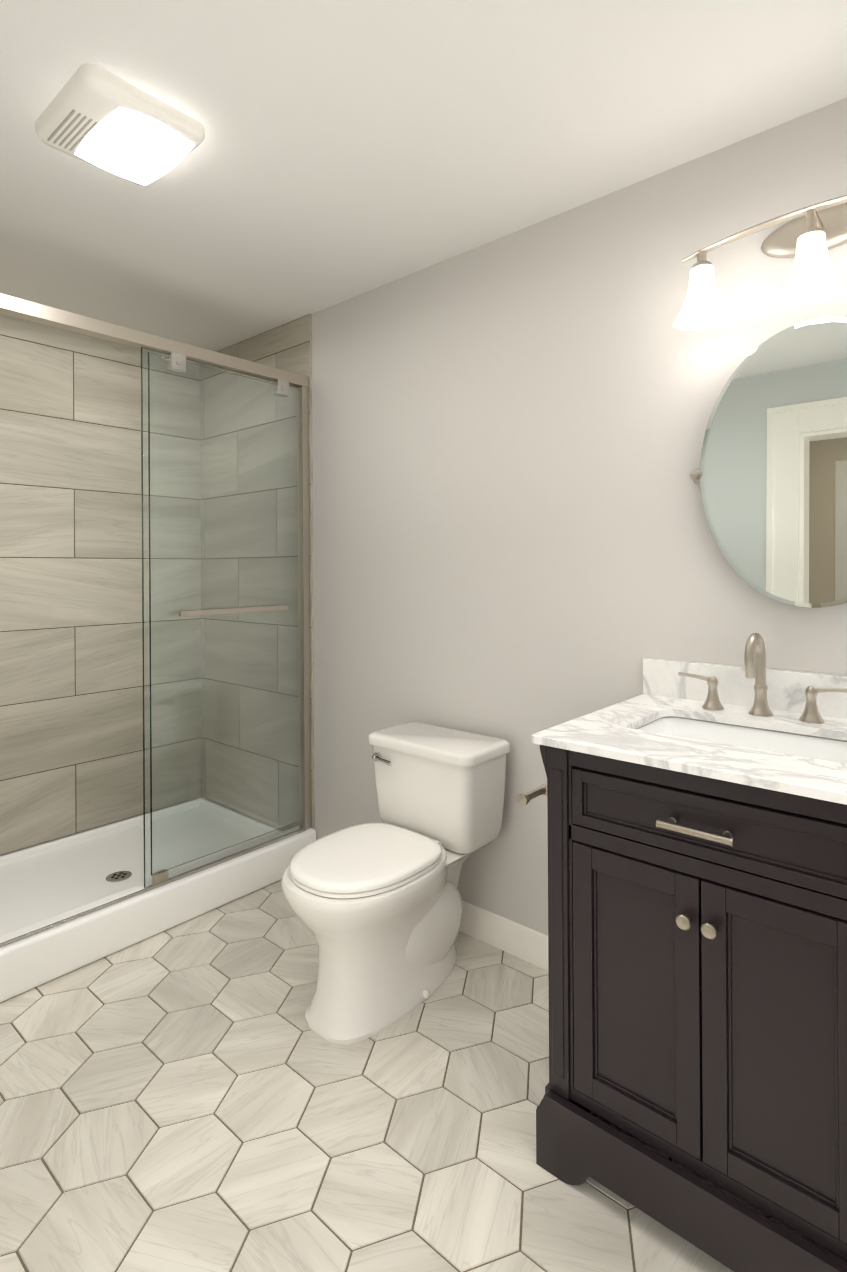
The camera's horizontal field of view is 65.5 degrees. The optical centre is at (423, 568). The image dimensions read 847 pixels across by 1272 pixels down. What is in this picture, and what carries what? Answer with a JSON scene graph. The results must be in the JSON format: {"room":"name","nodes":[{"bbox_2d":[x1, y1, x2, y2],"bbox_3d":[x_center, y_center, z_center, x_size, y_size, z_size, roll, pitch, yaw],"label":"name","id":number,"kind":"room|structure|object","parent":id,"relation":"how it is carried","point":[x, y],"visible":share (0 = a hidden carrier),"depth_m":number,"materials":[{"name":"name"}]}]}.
{"room":"bathroom","nodes":[
{"label":"bathroom","id":0,"kind":"room"},
{"bbox_2d":[0,440,202,855],"bbox_3d":[-1.901,0.095,2.623,0.140,2.335,2.150,0,0,41],"label":"wall","id":1,"kind":"structure","parent":0,"point":[141,814],"depth_m":3.10,"materials":[{"name":"grey paint"}]},
{"bbox_2d":[0,313,203,854],"bbox_3d":[-1.659,0.050,2.759,0.030,2.247,1.613,0,0,41],"label":"shower wall tile","id":2,"kind":"structure","parent":1,"relation":"attached to","point":[71,704],"depth_m":2.96,"materials":[{"name":"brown tile"}]},
{"bbox_2d":[0,880,846,1271],"bbox_3d":[-0.472,1.283,1.505,3.850,0.060,2.216,0,0,41],"label":"floor","id":3,"kind":"structure","parent":0,"point":[196,1094],"depth_m":1.47,"materials":[{"name":"beige tile"}]},
{"bbox_2d":[0,797,315,1002],"bbox_3d":[-1.318,1.184,2.470,0.904,0.150,1.599,0,0,41],"label":"shower pan","id":4,"kind":"object","parent":3,"relation":"on","point":[46,884],"visible":0.9,"depth_m":2.47,"materials":[{"name":"white plastic"}]},
{"bbox_2d":[0,293,310,947],"bbox_3d":[-1.012,0.148,2.198,0.080,1.916,1.598,0,0,41],"label":"shower door","id":5,"kind":"structure","parent":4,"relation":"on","point":[177,354],"depth_m":2.51,"materials":[{"name":"clear glass"}]},
{"bbox_2d":[281,722,509,1043],"bbox_3d":[-0.101,0.900,1.976,0.436,0.701,0.696,0,0,41],"label":"toilet","id":6,"kind":"object","parent":3,"relation":"on","point":[377,908],"visible":1,"depth_m":1.89,"materials":[{"name":"white ceramic"}]},
{"bbox_2d":[516,633,846,1271],"bbox_3d":[0.659,0.698,1.403,0.723,1.095,0.620,0,0,41],"label":"bathroom vanity","id":7,"kind":"object","parent":3,"relation":"on","point":[697,890],"visible":1,"depth_m":1.20,"materials":[{"name":"black wood"}]},
{"bbox_2d":[678,633,846,722],"bbox_3d":[0.775,0.248,1.535,0.379,0.197,0.128,0,0,41],"label":"faucet","id":8,"kind":"object","parent":7,"relation":"on","point":[755,651],"depth_m":1.55,"materials":[{"name":"silver metal"}]},
{"bbox_2d":[0,0,846,351],"bbox_3d":[-0.500,-1.132,1.492,3.750,0.100,2.300,0,0,41],"label":"ceiling","id":9,"kind":"structure","parent":0,"point":[344,150],"depth_m":1.61,"materials":[{"name":"white paint"}]},
{"bbox_2d":[35,64,204,185],"bbox_3d":[-0.741,-1.048,1.611,0.320,0.064,0.290,0,0,41],"label":"ceiling fan light","id":10,"kind":"object","parent":9,"relation":"attached to","point":[101,118],"visible":1,"depth_m":1.55,"materials":[{"name":"white plastic"}]},
{"bbox_2d":[204,98,846,935],"bbox_3d":[0.215,0.082,2.300,3.750,2.335,0.150,0,0,41],"label":"wall","id":11,"kind":"structure","parent":0,"point":[514,544],"depth_m":2.07,"materials":[{"name":"grey paint"}]},
{"bbox_2d":[200,314,314,830],"bbox_3d":[-0.794,0.045,3.075,0.856,2.247,0.011,0,0,41],"label":"shower wall tile","id":12,"kind":"structure","parent":11,"relation":"attached to","point":[288,346],"depth_m":3.06,"materials":[{"name":"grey tile"}]},
{"bbox_2d":[459,900,547,970],"bbox_3d":[0.091,1.200,2.305,1.433,0.101,0.013,0,0,41],"label":"baseboard","id":13,"kind":"structure","parent":11,"relation":"attached to","point":[527,944],"depth_m":2.13,"materials":[{"name":"white wood"}]},
{"bbox_2d":[673,195,846,330],"bbox_3d":[0.884,-0.732,1.492,0.609,0.236,0.182,0,0,41],"label":"sconce","id":14,"kind":"object","parent":11,"relation":"attached to","point":[808,237],"visible":1,"depth_m":1.53,"materials":[{"name":"white glass"}]},
{"bbox_2d":[690,318,846,607],"bbox_3d":[0.914,-0.244,1.545,0.572,0.670,0.064,0,0,41],"label":"oval mirror","id":15,"kind":"object","parent":11,"relation":"attached to","point":[769,476],"visible":1,"depth_m":1.56,"materials":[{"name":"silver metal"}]}
]}

